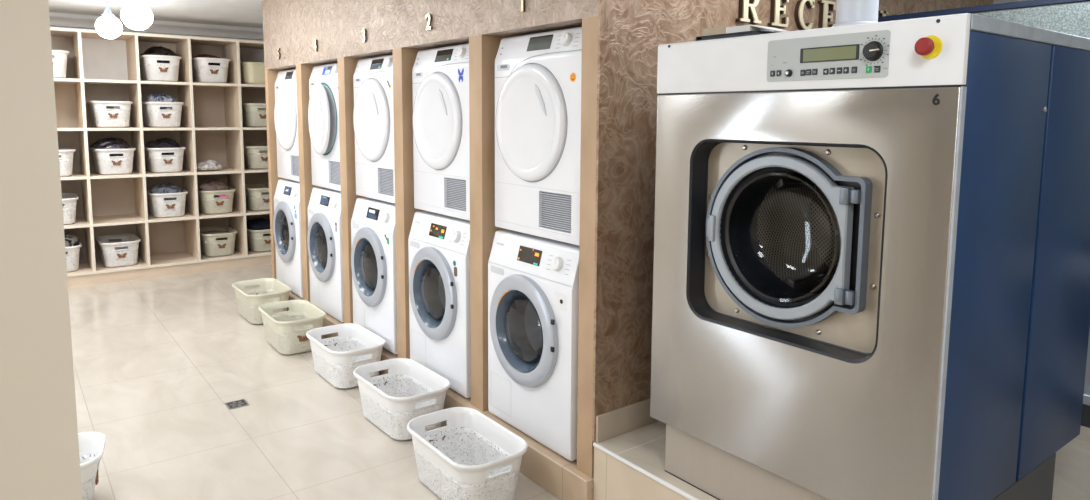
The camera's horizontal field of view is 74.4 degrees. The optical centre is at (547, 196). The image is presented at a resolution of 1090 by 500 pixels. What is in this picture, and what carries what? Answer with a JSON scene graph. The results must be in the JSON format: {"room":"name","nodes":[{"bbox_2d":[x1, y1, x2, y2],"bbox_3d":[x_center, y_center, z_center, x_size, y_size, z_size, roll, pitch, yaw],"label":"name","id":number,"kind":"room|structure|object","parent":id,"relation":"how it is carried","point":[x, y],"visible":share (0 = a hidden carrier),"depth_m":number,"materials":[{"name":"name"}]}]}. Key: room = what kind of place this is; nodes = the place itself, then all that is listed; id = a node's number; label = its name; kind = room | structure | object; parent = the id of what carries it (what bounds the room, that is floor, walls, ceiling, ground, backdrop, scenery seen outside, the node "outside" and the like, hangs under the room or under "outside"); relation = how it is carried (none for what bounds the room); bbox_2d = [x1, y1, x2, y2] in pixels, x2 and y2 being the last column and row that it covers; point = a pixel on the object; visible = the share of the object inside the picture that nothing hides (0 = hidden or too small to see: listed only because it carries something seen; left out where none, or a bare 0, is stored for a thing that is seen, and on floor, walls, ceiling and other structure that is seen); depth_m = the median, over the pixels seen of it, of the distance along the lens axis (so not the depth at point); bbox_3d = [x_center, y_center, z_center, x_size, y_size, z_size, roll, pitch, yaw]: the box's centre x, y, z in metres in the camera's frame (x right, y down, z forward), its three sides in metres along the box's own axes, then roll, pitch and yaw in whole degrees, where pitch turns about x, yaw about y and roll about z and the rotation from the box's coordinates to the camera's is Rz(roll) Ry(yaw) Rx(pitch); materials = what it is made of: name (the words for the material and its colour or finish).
{"room":"laundry","nodes":[
{"label":"laundry","id":0,"kind":"room"},
{"bbox_2d":[0,0,81,499],"bbox_3d":[-1.562,0.198,0.909,1.584,2.388,0.130,-4,8,-37],"label":"wall","id":1,"kind":"structure","parent":0,"point":[40,458],"depth_m":1.30,"materials":[{"name":"beige paint"}]},
{"bbox_2d":[48,0,262,27],"bbox_3d":[-0.482,-1.324,3.325,6.600,0.120,10.020,-4,8,-37],"label":"ceiling","id":2,"kind":"structure","parent":0,"point":[239,13],"depth_m":6.16,"materials":[{"name":"paint"}]},
{"bbox_2d":[95,0,121,38],"bbox_3d":[-3.409,-1.379,5.579,0.180,0.306,0.180,-4,8,-37],"label":"pendant lamp","id":3,"kind":"object","parent":2,"relation":"hanging from","point":[107,26],"visible":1,"depth_m":5.54,"materials":[{"name":"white glass"}]},
{"bbox_2d":[121,0,152,29],"bbox_3d":[-2.651,-1.248,4.632,0.180,0.348,0.180,-4,8,-37],"label":"pendant lamp","id":4,"kind":"object","parent":2,"relation":"hanging from","point":[135,15],"visible":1,"depth_m":4.58,"materials":[{"name":"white glass"}]},
{"bbox_2d":[50,26,263,40],"bbox_3d":[-3.492,-0.532,7.385,6.600,2.388,0.100,-4,8,-37],"label":"wall","id":5,"kind":"structure","parent":0,"point":[50,26],"depth_m":7.03,"materials":[{"name":"grey paint"}]},
{"bbox_2d":[49,12,263,39],"bbox_3d":[-4.049,-1.605,6.682,4.800,0.108,0.140,-4,8,-37],"label":"trim","id":6,"kind":"structure","parent":5,"relation":"attached to","point":[56,19],"depth_m":6.99,"materials":[{"name":"white paint"}]},
{"bbox_2d":[68,264,559,499],"bbox_3d":[-0.498,1.169,3.600,6.600,0.120,10.020,-4,8,-37],"label":"floor","id":7,"kind":"structure","parent":0,"point":[157,361],"depth_m":3.69,"materials":[{"name":"tile"}]},
{"bbox_2d":[78,432,105,499],"bbox_3d":[-1.945,1.084,2.661,0.534,0.234,0.328,-3,7,-27],"label":"laundry basket","id":8,"kind":"object","parent":7,"relation":"on","point":[91,444],"visible":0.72,"depth_m":2.77,"materials":[{"name":"white plastic"}]},
{"bbox_2d":[50,27,271,286],"bbox_3d":[-3.991,-0.359,6.580,3.007,2.216,0.580,-4,8,-37],"label":"shelving unit","id":9,"kind":"object","parent":7,"relation":"on","point":[99,68],"visible":0.58,"depth_m":6.81,"materials":[{"name":"wood"}]},
{"bbox_2d":[52,50,68,77],"bbox_3d":[-4.336,-1.133,6.215,0.328,0.234,0.534,-4,8,-37],"label":"laundry basket","id":10,"kind":"object","parent":9,"relation":"on","point":[59,57],"visible":0.34,"depth_m":6.09,"materials":[{"name":"white plastic"}]},
{"bbox_2d":[59,147,75,176],"bbox_3d":[-4.341,-0.299,6.307,0.328,0.234,0.534,-4,8,-36],"label":"laundry basket","id":11,"kind":"object","parent":9,"relation":"on","point":[65,153],"visible":0.41,"depth_m":6.18,"materials":[{"name":"white plastic"}]},
{"bbox_2d":[62,193,78,224],"bbox_3d":[-4.344,0.117,6.354,0.328,0.234,0.534,-4,8,-36],"label":"laundry basket","id":12,"kind":"object","parent":9,"relation":"on","point":[69,200],"visible":0.39,"depth_m":6.23,"materials":[{"name":"white plastic"}]},
{"bbox_2d":[65,239,81,271],"bbox_3d":[-4.347,0.534,6.400,0.328,0.234,0.534,-4,8,-36],"label":"laundry basket","id":13,"kind":"object","parent":9,"relation":"on","point":[72,255],"visible":0.33,"depth_m":6.27,"materials":[{"name":"white plastic"}]},
{"bbox_2d":[64,233,77,246],"bbox_3d":[-4.344,0.402,6.406,0.269,0.167,0.318,-4,8,-37],"label":"pile","id":14,"kind":"object","parent":13,"relation":"in","point":[70,240],"visible":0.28,"depth_m":6.37,"materials":[{"name":"fabric"}]},
{"bbox_2d":[87,101,132,127],"bbox_3d":[-3.975,-0.744,6.536,0.328,0.234,0.534,-4,8,-36],"label":"laundry basket","id":15,"kind":"object","parent":9,"relation":"on","point":[118,117],"visible":1,"depth_m":6.35,"materials":[{"name":"white plastic"}]},
{"bbox_2d":[90,147,135,174],"bbox_3d":[-3.978,-0.327,6.582,0.328,0.234,0.534,-4,8,-37],"label":"laundry basket","id":16,"kind":"object","parent":9,"relation":"on","point":[105,164],"visible":0.93,"depth_m":6.40,"materials":[{"name":"white plastic"}]},
{"bbox_2d":[90,137,129,156],"bbox_3d":[-3.991,-0.453,6.559,0.320,0.172,0.355,-4,8,-37],"label":"pile","id":17,"kind":"object","parent":16,"relation":"in","point":[111,142],"visible":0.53,"depth_m":6.49,"materials":[{"name":"fabric"}]},
{"bbox_2d":[96,234,140,267],"bbox_3d":[-3.984,0.506,6.674,0.328,0.234,0.534,-4,8,-36],"label":"laundry basket","id":18,"kind":"object","parent":9,"relation":"on","point":[114,252],"visible":1,"depth_m":6.52,"materials":[{"name":"white plastic"}]},
{"bbox_2d":[139,55,180,81],"bbox_3d":[-3.641,-1.186,6.741,0.328,0.234,0.534,-4,8,-36],"label":"laundry basket","id":19,"kind":"object","parent":9,"relation":"on","point":[150,70],"visible":0.91,"depth_m":6.56,"materials":[{"name":"white plastic"}]},
{"bbox_2d":[140,46,176,64],"bbox_3d":[-3.649,-1.319,6.734,0.309,0.180,0.379,-4,8,-37],"label":"pile","id":20,"kind":"object","parent":19,"relation":"in","point":[155,50],"visible":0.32,"depth_m":6.67,"materials":[{"name":"black fabric"}]},
{"bbox_2d":[142,102,183,127],"bbox_3d":[-3.644,-0.769,6.787,0.328,0.234,0.534,-4,8,-37],"label":"laundry basket","id":21,"kind":"object","parent":9,"relation":"on","point":[153,116],"visible":0.92,"depth_m":6.60,"materials":[{"name":"white plastic"}]},
{"bbox_2d":[144,93,175,109],"bbox_3d":[-3.646,-0.894,6.772,0.261,0.157,0.326,-4,8,-37],"label":"pile","id":22,"kind":"object","parent":21,"relation":"in","point":[160,97],"visible":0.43,"depth_m":6.68,"materials":[{"name":"fabric"}]},
{"bbox_2d":[144,146,185,172],"bbox_3d":[-3.647,-0.353,6.833,0.328,0.234,0.534,-4,8,-36],"label":"laundry basket","id":23,"kind":"object","parent":9,"relation":"on","point":[171,163],"visible":0.82,"depth_m":6.65,"materials":[{"name":"white plastic"}]},
{"bbox_2d":[146,138,179,154],"bbox_3d":[-3.652,-0.477,6.827,0.295,0.154,0.315,-4,8,-37],"label":"pile","id":24,"kind":"object","parent":23,"relation":"in","point":[163,142],"visible":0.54,"depth_m":6.74,"materials":[{"name":"black fabric"}]},
{"bbox_2d":[146,189,187,217],"bbox_3d":[-3.650,0.064,6.879,0.328,0.234,0.534,-4,8,-36],"label":"laundry basket","id":25,"kind":"object","parent":9,"relation":"on","point":[159,207],"visible":0.89,"depth_m":6.70,"materials":[{"name":"white plastic"}]},
{"bbox_2d":[149,183,181,198],"bbox_3d":[-3.650,-0.054,6.876,0.312,0.141,0.280,5,8,35],"label":"pile","id":26,"kind":"object","parent":25,"relation":"in","point":[167,187],"visible":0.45,"depth_m":6.79,"materials":[{"name":"fabric"}]},
{"bbox_2d":[196,160,221,169],"bbox_3d":[-3.279,-0.304,6.945,0.243,0.094,0.170,-4,8,-37],"label":"crumpled cloth","id":27,"kind":"object","parent":9,"relation":"on","point":[208,164],"visible":0.91,"depth_m":6.90,"materials":[{"name":"white fabric"}]},
{"bbox_2d":[191,57,230,82],"bbox_3d":[-3.302,-1.212,6.997,0.328,0.234,0.534,-4,8,-37],"label":"laundry basket","id":28,"kind":"object","parent":9,"relation":"on","point":[206,73],"visible":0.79,"depth_m":6.81,"materials":[{"name":"white plastic"}]},
{"bbox_2d":[194,54,220,65],"bbox_3d":[-3.303,-1.326,6.993,0.278,0.108,0.340,-4,8,-37],"label":"pile","id":29,"kind":"object","parent":28,"relation":"in","point":[199,55],"visible":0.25,"depth_m":6.90,"materials":[{"name":"red fabric"}]},
{"bbox_2d":[198,187,235,213],"bbox_3d":[-3.311,0.038,7.136,0.328,0.234,0.534,-4,8,-37],"label":"laundry basket","id":30,"kind":"object","parent":9,"relation":"on","point":[208,203],"visible":0.77,"depth_m":6.95,"materials":[{"name":"beige plastic"}]},
{"bbox_2d":[197,180,228,195],"bbox_3d":[-3.319,-0.086,7.119,0.298,0.155,0.312,-4,8,-37],"label":"pile","id":31,"kind":"object","parent":30,"relation":"in","point":[207,185],"visible":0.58,"depth_m":7.03,"materials":[{"name":"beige fabric"}]},
{"bbox_2d":[199,226,237,256],"bbox_3d":[-3.313,0.454,7.182,0.328,0.234,0.534,-4,8,-37],"label":"laundry basket","id":32,"kind":"object","parent":9,"relation":"on","point":[211,245],"visible":0.84,"depth_m":7.01,"materials":[{"name":"beige plastic"}]},
{"bbox_2d":[240,62,264,84],"bbox_3d":[-2.898,-1.224,7.203,0.360,0.216,0.365,-4,8,-37],"label":"tub","id":33,"kind":"object","parent":9,"relation":"on","point":[251,72],"visible":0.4,"depth_m":7.03,"materials":[{"name":"beige plastic"}]},
{"bbox_2d":[242,103,266,126],"bbox_3d":[-2.958,-0.822,7.306,0.328,0.234,0.534,-4,8,-37],"label":"laundry basket","id":34,"kind":"object","parent":9,"relation":"on","point":[253,114],"visible":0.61,"depth_m":7.10,"materials":[{"name":"beige plastic"}]},
{"bbox_2d":[243,144,267,168],"bbox_3d":[-2.961,-0.406,7.352,0.328,0.234,0.534,-4,8,-37],"label":"laundry basket","id":35,"kind":"object","parent":9,"relation":"on","point":[255,155],"visible":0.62,"depth_m":7.15,"materials":[{"name":"beige plastic"}]},
{"bbox_2d":[245,184,269,210],"bbox_3d":[-2.963,0.011,7.398,0.328,0.234,0.534,-5,8,-38],"label":"laundry basket","id":36,"kind":"object","parent":9,"relation":"on","point":[255,201],"visible":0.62,"depth_m":7.20,"materials":[{"name":"beige plastic"}]},
{"bbox_2d":[247,229,270,251],"bbox_3d":[-2.966,0.427,7.444,0.328,0.234,0.534,-5,8,-38],"label":"laundry basket","id":37,"kind":"object","parent":9,"relation":"on","point":[256,241],"visible":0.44,"depth_m":7.24,"materials":[{"name":"beige plastic"}]},
{"bbox_2d":[246,218,270,234],"bbox_3d":[-2.965,0.306,7.424,0.290,0.154,0.317,-4,8,-37],"label":"pile","id":38,"kind":"object","parent":37,"relation":"in","point":[255,224],"visible":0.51,"depth_m":7.33,"materials":[{"name":"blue fabric"}]},
{"bbox_2d":[224,399,249,409],"bbox_3d":[-1.616,1.084,3.741,0.100,0.003,0.100,-4,8,-37],"label":"floor drain","id":39,"kind":"object","parent":7,"relation":"on","point":[238,403],"visible":1,"depth_m":3.74,"materials":[{"name":"metal"}]},
{"bbox_2d":[232,278,291,324],"bbox_3d":[-2.127,0.785,5.351,0.328,0.234,0.534,-4,8,-37],"label":"laundry basket","id":40,"kind":"object","parent":7,"relation":"on","point":[271,290],"visible":0.89,"depth_m":5.27,"materials":[{"name":"beige plastic"}]},
{"bbox_2d":[258,300,325,354],"bbox_3d":[-1.669,0.860,4.702,0.328,0.234,0.534,-4,8,-36],"label":"laundry basket","id":41,"kind":"object","parent":7,"relation":"on","point":[288,336],"visible":0.94,"depth_m":4.58,"materials":[{"name":"beige plastic"}]},
{"bbox_2d":[306,323,385,388],"bbox_3d":[-1.163,0.925,4.146,0.328,0.234,0.534,-4,8,-37],"label":"laundry basket","id":42,"kind":"object","parent":7,"relation":"on","point":[330,356],"visible":0.96,"depth_m":4.09,"materials":[{"name":"white plastic"}]},
{"bbox_2d":[353,358,449,440],"bbox_3d":[-0.716,0.997,3.522,0.328,0.234,0.534,-5,8,-38],"label":"laundry basket","id":43,"kind":"object","parent":7,"relation":"on","point":[391,412],"visible":0.91,"depth_m":3.50,"materials":[{"name":"white plastic"}]},
{"bbox_2d":[407,407,527,499],"bbox_3d":[-0.329,1.069,2.893,0.328,0.234,0.534,-4,8,-37],"label":"laundry basket","id":44,"kind":"object","parent":7,"relation":"on","point":[469,479],"visible":1,"depth_m":2.90,"materials":[{"name":"white plastic"}]},
{"bbox_2d":[593,447,688,499],"bbox_3d":[2.599,1.147,2.162,3.200,0.280,3.800,-4,8,-37],"label":"platform","id":45,"kind":"object","parent":7,"relation":"on","point":[614,479],"visible":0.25,"depth_m":2.57,"materials":[{"name":"tile"}]},
{"bbox_2d":[593,442,698,499],"bbox_3d":[1.325,1.101,1.182,0.010,0.014,3.800,-4,8,-37],"label":"trim","id":46,"kind":"structure","parent":45,"relation":"attached to","point":[652,476],"depth_m":2.46,"materials":[{"name":"white plastic"}]},
{"bbox_2d":[596,421,1089,499],"bbox_3d":[2.600,1.002,2.147,3.198,0.012,3.800,-4,8,-37],"label":"platform","id":47,"kind":"object","parent":45,"relation":"on","point":[645,446],"visible":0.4,"depth_m":2.57,"materials":[{"name":"tile"}]},
{"bbox_2d":[650,13,1089,499],"bbox_3d":[1.037,0.238,2.338,1.076,1.444,0.948,-4,8,-37],"label":"washer","id":48,"kind":"object","parent":47,"relation":"on","point":[871,261],"visible":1,"depth_m":1.94,"materials":[{"name":"metal"}]},
{"bbox_2d":[696,30,777,40],"bbox_3d":[0.630,-0.482,2.198,0.250,0.013,0.239,-4,8,-37],"label":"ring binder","id":49,"kind":"object","parent":48,"relation":"on","point":[755,32],"visible":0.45,"depth_m":2.11,"materials":[{"name":"black plastic"}]},
{"bbox_2d":[704,25,787,35],"bbox_3d":[0.633,-0.516,2.265,0.120,0.038,0.257,-4,8,-37],"label":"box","id":50,"kind":"object","parent":49,"relation":"on","point":[716,30],"visible":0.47,"depth_m":2.23,"materials":[{"name":"white cardboard"}]},
{"bbox_2d":[832,0,878,26],"bbox_3d":[0.953,-0.799,2.179,0.140,0.651,0.140,-4,8,-37],"label":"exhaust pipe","id":51,"kind":"object","parent":48,"relation":"on","point":[848,12],"visible":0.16,"depth_m":2.16,"materials":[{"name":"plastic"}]},
{"bbox_2d":[832,21,874,26],"bbox_3d":[0.951,-0.503,2.212,0.140,0.056,0.140,-4,8,-37],"label":"paper","id":52,"kind":"object","parent":51,"relation":"attached to","point":[838,23],"depth_m":2.16,"materials":[{"name":"paper"}]},
{"bbox_2d":[878,0,1089,427],"bbox_3d":[2.536,0.040,3.103,1.130,1.690,1.867,-4,8,-37],"label":"machine","id":53,"kind":"object","parent":47,"relation":"on","point":[1072,17],"visible":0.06,"depth_m":2.87,"materials":[{"name":"metal"}]},
{"bbox_2d":[262,0,597,69],"bbox_3d":[-0.738,-1.103,4.284,0.720,0.533,3.983,-4,8,-37],"label":"wall header","id":54,"kind":"structure","parent":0,"point":[293,27],"depth_m":3.86,"materials":[{"name":"paint"}]},
{"bbox_2d":[592,0,993,441],"bbox_3d":[1.453,-0.220,3.537,3.200,2.096,0.012,-4,8,-37],"label":"wall","id":55,"kind":"structure","parent":0,"point":[630,32],"depth_m":2.69,"materials":[{"name":"brown paint"}]},
{"bbox_2d":[287,292,593,499],"bbox_3d":[-0.761,0.935,4.497,0.750,0.144,3.991,-4,8,-37],"label":"trim","id":56,"kind":"structure","parent":55,"relation":"attached to","point":[560,476],"depth_m":2.93,"materials":[{"name":"wood"}]},
{"bbox_2d":[265,69,284,278],"bbox_3d":[-1.930,-0.168,5.955,0.720,1.710,0.070,-4,8,-37],"label":"partition panel","id":57,"kind":"object","parent":56,"relation":"on","point":[270,75],"visible":0.21,"depth_m":5.70,"materials":[{"name":"paint"}]},
{"bbox_2d":[273,179,302,297],"bbox_3d":[-1.758,0.299,5.666,0.652,0.848,0.596,-4,8,-37],"label":"washing machine","id":58,"kind":"object","parent":56,"relation":"on","point":[287,216],"visible":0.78,"depth_m":5.43,"materials":[{"name":"white metal"}]},
{"bbox_2d":[274,69,298,181],"bbox_3d":[-1.729,-0.555,5.589,0.626,0.832,0.596,-4,8,-37],"label":"dryer","id":59,"kind":"object","parent":58,"relation":"on","point":[285,111],"visible":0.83,"depth_m":5.40,"materials":[{"name":"white metal"}]},
{"bbox_2d":[290,155,298,175],"bbox_3d":[-1.865,-0.228,5.346,0.024,0.150,0.212,-4,8,-37],"label":"grille","id":60,"kind":"object","parent":59,"relation":"attached to","point":[294,159],"depth_m":5.39,"materials":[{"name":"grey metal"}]},
{"bbox_2d":[296,64,319,302],"bbox_3d":[-1.465,-0.097,5.347,0.720,1.710,0.106,-4,8,-37],"label":"partition panel","id":61,"kind":"object","parent":56,"relation":"on","point":[303,71],"visible":0.21,"depth_m":5.09,"materials":[{"name":"paint"}]},
{"bbox_2d":[307,187,343,322],"bbox_3d":[-1.282,0.371,5.044,0.652,0.848,0.596,-4,8,-37],"label":"washing machine","id":62,"kind":"object","parent":56,"relation":"on","point":[324,236],"visible":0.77,"depth_m":4.82,"materials":[{"name":"white metal"}]},
{"bbox_2d":[308,63,340,190],"bbox_3d":[-1.269,-0.482,4.955,0.666,0.832,0.596,-4,8,-37],"label":"dryer","id":63,"kind":"object","parent":62,"relation":"on","point":[323,110],"visible":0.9,"depth_m":4.74,"materials":[{"name":"white metal"}]},
{"bbox_2d":[328,160,340,183],"bbox_3d":[-1.389,-0.156,4.725,0.024,0.150,0.212,-4,8,-37],"label":"grille","id":64,"kind":"object","parent":63,"relation":"attached to","point":[333,165],"depth_m":4.75,"materials":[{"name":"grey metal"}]},
{"bbox_2d":[337,57,365,323],"bbox_3d":[-0.989,-0.025,4.725,0.720,1.710,0.106,-4,8,-37],"label":"partition panel","id":65,"kind":"object","parent":56,"relation":"on","point":[346,66],"visible":0.21,"depth_m":4.47,"materials":[{"name":"paint"}]},
{"bbox_2d":[351,197,397,354],"bbox_3d":[-0.806,0.443,4.422,0.652,0.848,0.596,-4,8,-37],"label":"washing machine","id":66,"kind":"object","parent":56,"relation":"on","point":[373,228],"visible":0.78,"depth_m":4.19,"materials":[{"name":"white metal"}]},
{"bbox_2d":[353,55,394,203],"bbox_3d":[-0.777,-0.411,4.346,0.626,0.832,0.596,-4,8,-37],"label":"dryer","id":67,"kind":"object","parent":66,"relation":"on","point":[373,114],"visible":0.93,"depth_m":4.15,"materials":[{"name":"white metal"}]},
{"bbox_2d":[378,168,393,194],"bbox_3d":[-0.913,-0.084,4.103,0.024,0.150,0.212,-4,8,-37],"label":"grille","id":68,"kind":"object","parent":67,"relation":"attached to","point":[385,175],"depth_m":4.12,"materials":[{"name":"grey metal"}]},
{"bbox_2d":[393,48,426,358],"bbox_3d":[-0.513,0.047,4.104,0.720,1.710,0.106,-4,8,-37],"label":"partition panel","id":69,"kind":"object","parent":56,"relation":"on","point":[404,59],"visible":0.21,"depth_m":3.86,"materials":[{"name":"paint"}]},
{"bbox_2d":[408,211,470,397],"bbox_3d":[-0.331,0.515,3.800,0.652,0.848,0.596,-4,8,-37],"label":"washing machine","id":70,"kind":"object","parent":56,"relation":"on","point":[438,244],"visible":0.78,"depth_m":3.57,"materials":[{"name":"white metal"}]},
{"bbox_2d":[412,43,469,220],"bbox_3d":[-0.301,-0.339,3.724,0.626,0.832,0.596,-4,8,-37],"label":"dryer","id":71,"kind":"object","parent":70,"relation":"on","point":[440,76],"visible":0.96,"depth_m":3.52,"materials":[{"name":"white metal"}]},
{"bbox_2d":[445,177,465,209],"bbox_3d":[-0.437,-0.012,3.481,0.024,0.150,0.212,-4,8,-37],"label":"grille","id":72,"kind":"object","parent":71,"relation":"attached to","point":[455,187],"depth_m":3.49,"materials":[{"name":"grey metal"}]},
{"bbox_2d":[469,35,507,410],"bbox_3d":[-0.037,0.119,3.482,0.720,1.710,0.106,-4,8,-37],"label":"partition panel","id":73,"kind":"object","parent":56,"relation":"on","point":[483,49],"visible":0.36,"depth_m":3.24,"materials":[{"name":"paint"}]},
{"bbox_2d":[488,229,578,460],"bbox_3d":[0.145,0.587,3.178,0.652,0.848,0.596,-4,8,-37],"label":"washing machine","id":74,"kind":"object","parent":56,"relation":"on","point":[533,281],"visible":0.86,"depth_m":2.96,"materials":[{"name":"white metal"}]},
{"bbox_2d":[495,27,581,245],"bbox_3d":[0.175,-0.267,3.102,0.626,0.832,0.596,-4,8,-37],"label":"dryer","id":75,"kind":"object","parent":74,"relation":"on","point":[538,75],"visible":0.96,"depth_m":2.89,"materials":[{"name":"white metal"}]},
{"bbox_2d":[539,191,570,231],"bbox_3d":[0.039,0.060,2.859,0.024,0.150,0.212,-4,8,-37],"label":"grille","id":76,"kind":"object","parent":75,"relation":"attached to","point":[554,206],"depth_m":2.87,"materials":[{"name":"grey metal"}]},
{"bbox_2d":[577,16,597,478],"bbox_3d":[0.433,0.190,2.867,0.720,1.710,0.088,-4,8,-37],"label":"partition panel","id":77,"kind":"object","parent":56,"relation":"on","point":[585,448],"visible":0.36,"depth_m":2.65,"materials":[{"name":"paint"}]},
{"bbox_2d":[596,398,658,442],"bbox_3d":[1.456,0.771,3.639,3.194,0.102,0.012,-4,8,-37],"label":"baseboard","id":78,"kind":"structure","parent":55,"relation":"attached to","point":[616,422],"depth_m":2.75,"materials":[{"name":"tile"}]},
{"bbox_2d":[736,0,760,23],"bbox_3d":[0.837,-0.791,2.974,0.135,0.142,0.027,-4,8,-37],"label":"sign letter","id":79,"kind":"object","parent":55,"relation":"attached to","point":[746,8],"visible":1,"depth_m":2.96,"materials":[{"name":"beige metal"}]},
{"bbox_2d":[767,0,788,27],"bbox_3d":[0.998,-0.804,3.095,0.111,0.142,0.027,-4,8,-37],"label":"sign letter","id":80,"kind":"object","parent":55,"relation":"attached to","point":[776,10],"visible":1,"depth_m":3.08,"materials":[{"name":"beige metal"}]},
{"bbox_2d":[794,0,814,29],"bbox_3d":[1.149,-0.815,3.210,0.111,0.142,0.027,-4,8,-37],"label":"sign letter","id":81,"kind":"object","parent":55,"relation":"attached to","point":[798,13],"visible":0.99,"depth_m":3.19,"materials":[{"name":"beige metal"}]},
{"bbox_2d":[817,0,835,27],"bbox_3d":[1.289,-0.826,3.316,0.111,0.142,0.027,-4,8,-37],"label":"sign letter","id":82,"kind":"object","parent":55,"relation":"attached to","point":[824,16],"visible":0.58,"depth_m":3.29,"materials":[{"name":"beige metal"}]},
{"bbox_2d":[994,0,1027,3],"bbox_3d":[3.919,-0.001,3.040,0.100,2.388,3.800,-4,8,-37],"label":"wall","id":83,"kind":"structure","parent":0,"point":[995,1],"depth_m":4.35,"materials":[{"name":"white paint"}]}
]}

